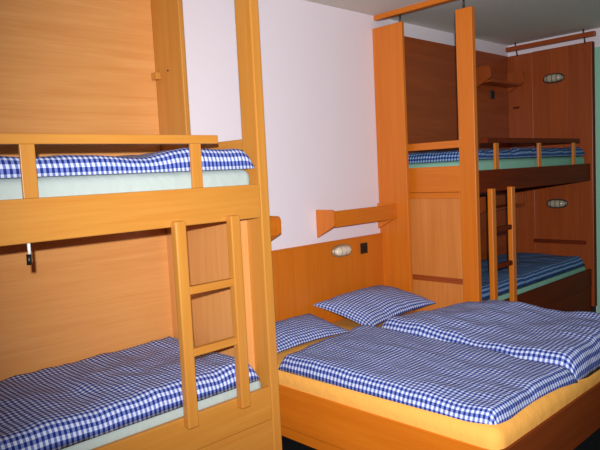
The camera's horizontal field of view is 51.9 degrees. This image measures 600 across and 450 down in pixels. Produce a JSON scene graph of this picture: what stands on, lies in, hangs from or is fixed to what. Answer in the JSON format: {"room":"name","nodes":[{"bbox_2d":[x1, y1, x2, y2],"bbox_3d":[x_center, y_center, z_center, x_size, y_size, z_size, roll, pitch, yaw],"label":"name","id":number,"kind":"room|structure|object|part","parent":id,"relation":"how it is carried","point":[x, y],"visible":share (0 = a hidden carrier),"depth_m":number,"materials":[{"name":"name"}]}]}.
{"room":"hostel dormitory room","nodes":[
{"label":"hostel dormitory room","id":0,"kind":"room"},
{"bbox_2d":[182,0,507,249],"bbox_3d":[-0.523,-0.123,3.946,7.600,2.793,0.100,-7,7,-44],"label":"wall","id":1,"kind":"structure","parent":0,"point":[317,63],"depth_m":4.39,"materials":[{"name":"white paint"}]},
{"bbox_2d":[270,216,281,240],"bbox_3d":[-0.417,0.072,3.861,0.658,0.206,0.177,-7,7,-44],"label":"wall shelf","id":2,"kind":"object","parent":1,"relation":"attached to","point":[275,221],"visible":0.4,"depth_m":4.00,"materials":[{"name":"brown wood"}]},
{"bbox_2d":[272,233,383,322],"bbox_3d":[0.002,0.683,4.394,1.910,1.063,0.023,-7,7,-44],"label":"headboard","id":3,"kind":"object","parent":1,"relation":"attached to","point":[304,276],"visible":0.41,"depth_m":4.52,"materials":[{"name":"brown wood"}]},
{"bbox_2d":[331,244,351,256],"bbox_3d":[0.330,0.193,4.641,0.208,0.094,0.061,-7,7,-44],"label":"wall lamp","id":4,"kind":"object","parent":3,"relation":"attached to","point":[340,250],"visible":1,"depth_m":4.61,"materials":[{"name":"white glass"}]},
{"bbox_3d":[0.333,0.193,4.638,0.179,0.075,0.038,-7,7,-44],"label":"glass","id":5,"kind":"part","parent":4,"relation":"part of","materials":[{"name":"beige glass"}]},
{"bbox_2d":[360,242,367,253],"bbox_3d":[0.504,0.182,4.843,0.080,0.084,0.014,-7,7,-44],"label":"wall socket","id":6,"kind":"object","parent":3,"relation":"attached to","point":[363,246],"visible":1,"depth_m":4.83,"materials":[{"name":"black plastic"}]},
{"bbox_2d":[316,203,396,237],"bbox_3d":[0.443,-0.040,4.690,0.734,0.206,0.177,-7,7,-44],"label":"wall shelf","id":7,"kind":"object","parent":1,"relation":"attached to","point":[384,213],"visible":1,"depth_m":4.53,"materials":[{"name":"brown wood"}]},
{"bbox_3d":[0.189,-0.007,4.445,0.024,0.206,0.177,-7,7,-44],"label":"plate","id":8,"kind":"part","parent":7,"relation":"part of","materials":[{"name":"brown wood"}]},
{"bbox_3d":[0.697,-0.073,4.935,0.024,0.206,0.177,-7,7,-44],"label":"plate","id":9,"kind":"part","parent":7,"relation":"part of","materials":[{"name":"brown wood"}]},
{"bbox_2d":[282,428,599,449],"bbox_3d":[2.194,1.411,1.337,7.800,0.100,7.700,-7,7,-44],"label":"floor","id":10,"kind":"structure","parent":0,"point":[592,442],"depth_m":3.54,"materials":[{"name":"black carpet"}]},
{"bbox_2d":[0,0,281,449],"bbox_3d":[-1.204,0.023,2.593,2.186,2.793,0.900,-7,7,-44],"label":"bunk bed","id":11,"kind":"object","parent":10,"relation":"on","point":[82,277],"visible":0.91,"depth_m":3.10,"materials":[{"name":"brown wood"}]},
{"bbox_3d":[-0.994,-0.196,2.258,0.054,0.197,0.016,-7,7,-44],"label":"guard post","id":12,"kind":"part","parent":11,"relation":"part of","materials":[{"name":"brown wood"}]},
{"bbox_3d":[-1.567,-0.692,2.827,2.063,1.135,0.020,-7,7,-44],"label":"panel","id":13,"kind":"part","parent":11,"relation":"part of","materials":[{"name":"brown wood"}]},
{"bbox_3d":[-1.506,0.529,2.929,2.063,0.962,0.020,-7,7,-44],"label":"panel","id":14,"kind":"part","parent":11,"relation":"part of","materials":[{"name":"brown wood"}]},
{"bbox_3d":[-1.020,-0.313,2.255,1.745,0.039,0.055,-7,7,-44],"label":"guard rail","id":15,"kind":"part","parent":11,"relation":"part of","materials":[{"name":"brown wood"}]},
{"bbox_2d":[0,169,249,199],"bbox_3d":[-1.209,-0.086,2.628,1.988,0.218,0.778,-7,7,-44],"label":"mattress","id":16,"kind":"object","parent":11,"relation":"on","point":[50,186],"visible":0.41,"depth_m":2.54,"materials":[{"name":"grey fabric"}]},
{"bbox_2d":[0,148,254,177],"bbox_3d":[-1.201,-0.250,2.628,1.970,0.107,0.782,-7,7,-44],"label":"duvet","id":17,"kind":"object","parent":16,"relation":"on","point":[174,160],"visible":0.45,"depth_m":2.57,"materials":[{"name":"blue fabric"}]},
{"bbox_3d":[-0.955,-0.021,2.310,2.100,0.164,0.028,-7,7,-44],"label":"rail","id":18,"kind":"part","parent":11,"relation":"part of","materials":[{"name":"brown wood"}]},
{"bbox_2d":[61,380,260,449],"bbox_3d":[-1.157,0.946,2.714,1.988,0.191,0.778,-7,7,-44],"label":"mattress","id":19,"kind":"object","parent":11,"relation":"on","point":[101,440],"visible":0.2,"depth_m":2.67,"materials":[{"name":"grey fabric"}]},
{"bbox_2d":[0,336,259,449],"bbox_3d":[-1.165,0.797,2.707,1.935,0.127,0.770,-7,7,-44],"label":"duvet","id":20,"kind":"object","parent":19,"relation":"on","point":[63,406],"visible":0.92,"depth_m":2.76,"materials":[{"name":"blue fabric"}]},
{"bbox_3d":[-0.686,-0.027,3.519,0.030,2.689,0.290,-7,7,-44],"label":"wall post","id":21,"kind":"part","parent":11,"relation":"part of","materials":[{"name":"brown wood"}]},
{"bbox_3d":[-0.904,0.993,2.394,2.100,0.170,0.028,-7,7,-44],"label":"rail","id":22,"kind":"part","parent":11,"relation":"part of","materials":[{"name":"brown wood"}]},
{"bbox_3d":[-0.466,-0.265,2.767,0.054,0.197,0.016,-7,7,-44],"label":"guard post","id":23,"kind":"part","parent":11,"relation":"part of","materials":[{"name":"brown wood"}]},
{"bbox_3d":[-0.491,0.642,3.413,0.046,1.355,0.697,-7,7,-44],"label":"panel","id":24,"kind":"part","parent":11,"relation":"part of","materials":[{"name":"brown wood"}]},
{"bbox_3d":[-0.893,1.202,2.411,2.100,0.246,0.020,-7,7,-44],"label":"panel","id":25,"kind":"part","parent":11,"relation":"part of","materials":[{"name":"brown wood"}]},
{"bbox_3d":[-0.209,-0.016,3.097,0.056,2.689,0.120,-7,7,-44],"label":"post","id":26,"kind":"part","parent":11,"relation":"part of","materials":[{"name":"brown wood"}]},
{"bbox_2d":[279,382,599,449],"bbox_3d":[0.771,1.034,3.808,1.662,0.384,1.895,-7,7,-44],"label":"double bed","id":27,"kind":"object","parent":10,"relation":"on","point":[319,423],"visible":0.23,"depth_m":3.11,"materials":[{"name":"brown wood"}]},
{"bbox_3d":[0.126,1.200,3.363,0.030,0.061,1.645,-7,7,-44],"label":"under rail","id":28,"kind":"part","parent":27,"relation":"part of","materials":[{"name":"brown wood"}]},
{"bbox_2d":[277,311,599,449],"bbox_3d":[0.757,0.830,3.796,1.650,0.162,1.883,-7,7,-44],"label":"mattress","id":29,"kind":"object","parent":27,"relation":"on","point":[500,436],"visible":0.24,"depth_m":2.91,"materials":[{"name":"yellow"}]},
{"bbox_2d":[275,313,348,352],"bbox_3d":[-0.050,0.701,4.066,0.770,0.115,0.345,-7,7,-44],"label":"pillow","id":30,"kind":"object","parent":29,"relation":"on","point":[291,332],"visible":0.73,"depth_m":4.05,"materials":[{"name":"blue fabric"}]},
{"bbox_2d":[313,285,435,325],"bbox_3d":[0.560,0.582,4.539,0.820,0.194,0.500,-7,7,-44],"label":"pillow","id":31,"kind":"object","parent":29,"relation":"on","point":[373,305],"visible":1,"depth_m":4.44,"materials":[{"name":"blue fabric"}]},
{"bbox_2d":[278,324,577,424],"bbox_3d":[0.631,0.765,3.349,0.827,0.133,1.405,-7,7,-44],"label":"duvet","id":32,"kind":"object","parent":29,"relation":"on","point":[464,382],"visible":1,"depth_m":3.14,"materials":[{"name":"blue fabric"}]},
{"bbox_2d":[381,300,599,379],"bbox_3d":[1.241,0.652,3.858,0.849,0.216,1.292,-7,7,-44],"label":"duvet","id":33,"kind":"object","parent":29,"relation":"on","point":[569,340],"visible":0.88,"depth_m":3.67,"materials":[{"name":"blue fabric"}]},
{"bbox_2d":[372,0,596,311],"bbox_3d":[1.749,-0.361,5.439,2.232,2.793,0.905,-7,7,-44],"label":"bunk bed","id":34,"kind":"object","parent":10,"relation":"on","point":[428,98],"visible":0.86,"depth_m":5.20,"materials":[{"name":"brown wood"}]},
{"bbox_3d":[0.748,-0.214,4.905,0.032,2.689,0.287,-7,7,-44],"label":"wall post","id":35,"kind":"part","parent":34,"relation":"part of","materials":[{"name":"brown wood"}]},
{"bbox_3d":[0.913,-1.632,4.587,0.050,0.038,0.898,-7,7,-44],"label":"ceiling rail","id":36,"kind":"part","parent":34,"relation":"part of","materials":[{"name":"brown wood"}]},
{"bbox_3d":[0.975,0.093,4.822,0.025,0.604,0.676,-7,7,-44],"label":"panel","id":37,"kind":"part","parent":34,"relation":"part of","materials":[{"name":"brown wood"}]},
{"bbox_3d":[1.009,0.778,4.879,0.025,0.692,0.676,-7,7,-44],"label":"panel","id":38,"kind":"part","parent":34,"relation":"part of","materials":[{"name":"brown wood"}]},
{"bbox_3d":[1.398,-1.078,5.688,2.144,1.135,0.020,-7,7,-44],"label":"panel","id":39,"kind":"part","parent":34,"relation":"part of","materials":[{"name":"brown wood"}]},
{"bbox_3d":[1.240,-0.205,4.505,0.045,2.689,0.134,-7,7,-44],"label":"post","id":40,"kind":"part","parent":34,"relation":"part of","materials":[{"name":"brown wood"}]},
{"bbox_2d":[490,90,494,98],"bbox_3d":[1.926,-1.302,6.167,0.080,0.084,0.014,-7,7,-44],"label":"wall socket","id":41,"kind":"object","parent":34,"relation":"attached to","point":[492,93],"visible":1,"depth_m":6.16,"materials":[{"name":"black plastic"}]},
{"bbox_3d":[1.459,0.143,5.790,2.144,0.962,0.020,-7,7,-44],"label":"panel","id":42,"kind":"part","parent":34,"relation":"part of","materials":[{"name":"brown wood"}]},
{"bbox_3d":[1.476,-0.518,4.641,0.054,0.197,0.016,-7,7,-44],"label":"guard post","id":43,"kind":"part","parent":34,"relation":"part of","materials":[{"name":"brown wood"}]},
{"bbox_2d":[409,156,583,169],"bbox_3d":[1.731,-0.469,5.465,2.025,0.218,0.778,-7,7,-44],"label":"mattress","id":44,"kind":"object","parent":34,"relation":"on","point":[487,164],"visible":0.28,"depth_m":4.91,"materials":[{"name":"green fabric"}]},
{"bbox_2d":[408,147,584,163],"bbox_3d":[1.720,-0.622,5.446,2.000,0.091,0.782,-7,7,-44],"label":"duvet","id":45,"kind":"object","parent":44,"relation":"on","point":[434,156],"visible":0.56,"depth_m":4.87,"materials":[{"name":"blue fabric"}]},
{"bbox_2d":[476,66,523,92],"bbox_3d":[1.973,-1.435,6.093,0.690,0.199,0.177,-7,7,-44],"label":"wall shelf","id":46,"kind":"object","parent":34,"relation":"attached to","point":[514,79],"visible":0.91,"depth_m":6.03,"materials":[{"name":"brown wood"}]},
{"bbox_3d":[1.734,-1.404,5.863,0.024,0.199,0.177,-7,7,-44],"label":"plate","id":47,"kind":"part","parent":46,"relation":"part of","materials":[{"name":"brown wood"}]},
{"bbox_3d":[2.211,-1.466,6.323,0.024,0.199,0.177,-7,7,-44],"label":"plate","id":48,"kind":"part","parent":46,"relation":"part of","materials":[{"name":"brown wood"}]},
{"bbox_2d":[479,191,526,213],"bbox_3d":[2.034,-0.221,6.194,0.690,0.199,0.177,-7,7,-44],"label":"wall shelf","id":49,"kind":"object","parent":34,"relation":"attached to","point":[520,196],"visible":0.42,"depth_m":6.17,"materials":[{"name":"brown wood"}]},
{"bbox_3d":[1.795,-0.190,5.964,0.024,0.199,0.177,-7,7,-44],"label":"plate","id":50,"kind":"part","parent":49,"relation":"part of","materials":[{"name":"brown wood"}]},
{"bbox_3d":[2.272,-0.252,6.424,0.024,0.199,0.177,-7,7,-44],"label":"plate","id":51,"kind":"part","parent":49,"relation":"part of","materials":[{"name":"brown wood"}]},
{"bbox_3d":[2.313,-0.484,6.416,0.050,2.522,0.280,-7,7,-44],"label":"head panel","id":52,"kind":"part","parent":34,"relation":"part of","materials":[{"name":"brown wood"}]},
{"bbox_3d":[1.962,-0.702,5.133,1.690,0.039,0.055,-7,7,-44],"label":"guard rail","id":53,"kind":"part","parent":34,"relation":"part of","materials":[{"name":"brown wood"}]},
{"bbox_3d":[2.027,-0.409,5.186,2.062,0.164,0.028,-7,7,-44],"label":"rail","id":54,"kind":"part","parent":34,"relation":"part of","materials":[{"name":"brown wood"}]},
{"bbox_2d":[486,266,584,300],"bbox_3d":[1.783,0.563,5.551,2.025,0.191,0.778,-7,7,-44],"label":"mattress","id":55,"kind":"object","parent":34,"relation":"on","point":[533,286],"visible":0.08,"depth_m":5.32,"materials":[{"name":"green fabric"}]},
{"bbox_2d":[481,252,584,300],"bbox_3d":[1.768,0.422,5.537,2.000,0.113,0.770,-7,7,-44],"label":"duvet","id":56,"kind":"object","parent":55,"relation":"on","point":[532,268],"visible":0.47,"depth_m":5.48,"materials":[{"name":"blue fabric"}]},
{"bbox_3d":[1.992,-0.585,5.139,0.054,0.197,0.016,-7,7,-44],"label":"guard post","id":57,"kind":"part","parent":34,"relation":"part of","materials":[{"name":"brown wood"}]},
{"bbox_3d":[2.077,0.605,5.271,2.062,0.170,0.028,-7,7,-44],"label":"rail","id":58,"kind":"part","parent":34,"relation":"part of","materials":[{"name":"brown wood"}]},
{"bbox_3d":[2.431,-1.787,6.030,0.055,0.043,0.875,-7,7,-44],"label":"ceiling rail","id":59,"kind":"part","parent":34,"relation":"part of","materials":[{"name":"brown wood"}]},
{"bbox_2d":[543,73,563,83],"bbox_3d":[2.470,-1.437,6.035,0.061,0.094,0.208,-7,7,-44],"label":"wall lamp","id":60,"kind":"object","parent":34,"relation":"attached to","point":[554,77],"visible":1,"depth_m":6.01,"materials":[{"name":"white glass"}]},
{"bbox_3d":[2.467,-1.437,6.032,0.038,0.075,0.179,-7,7,-44],"label":"glass","id":61,"kind":"part","parent":60,"relation":"part of","materials":[{"name":"beige glass"}]},
{"bbox_2d":[546,199,567,207],"bbox_3d":[2.542,-0.212,6.126,0.061,0.094,0.208,-7,7,-44],"label":"wall lamp","id":62,"kind":"object","parent":34,"relation":"attached to","point":[552,203],"visible":1,"depth_m":6.11,"materials":[{"name":"white glass"}]},
{"bbox_3d":[2.539,-0.211,6.123,0.038,0.075,0.179,-7,7,-44],"label":"glass","id":63,"kind":"part","parent":62,"relation":"part of","materials":[{"name":"beige glass"}]},
{"bbox_3d":[2.611,-0.475,6.105,0.055,2.525,0.581,-7,7,-44],"label":"head panel","id":64,"kind":"part","parent":34,"relation":"part of","materials":[{"name":"brown wood"}]},
{"bbox_3d":[2.088,0.814,5.288,2.062,0.246,0.020,-7,7,-44],"label":"panel","id":65,"kind":"part","parent":34,"relation":"part of","materials":[{"name":"brown wood"}]},
{"bbox_3d":[2.494,-0.650,5.623,0.054,0.197,0.016,-7,7,-44],"label":"guard post","id":66,"kind":"part","parent":34,"relation":"part of","materials":[{"name":"brown wood"}]},
{"bbox_2d":[305,0,599,45],"bbox_3d":[2.049,-1.469,1.099,7.800,0.100,7.700,-7,7,-44],"label":"ceiling","id":67,"kind":"structure","parent":0,"point":[504,22],"depth_m":5.09,"materials":[{"name":"white paint"}]},
{"bbox_2d":[508,28,599,312],"bbox_3d":[4.845,-0.390,3.915,0.100,2.793,7.600,-7,7,-44],"label":"wall","id":68,"kind":"structure","parent":0,"point":[596,39],"depth_m":6.04,"materials":[{"name":"white paint"}]},
{"bbox_2d":[595,47,599,312],"bbox_3d":[5.147,-0.286,3.538,0.008,2.620,6.632,-7,7,-44],"label":"trim","id":69,"kind":"structure","parent":68,"relation":"attached to","point":[597,49],"depth_m":5.88,"materials":[{"name":"green paint"}]}
]}

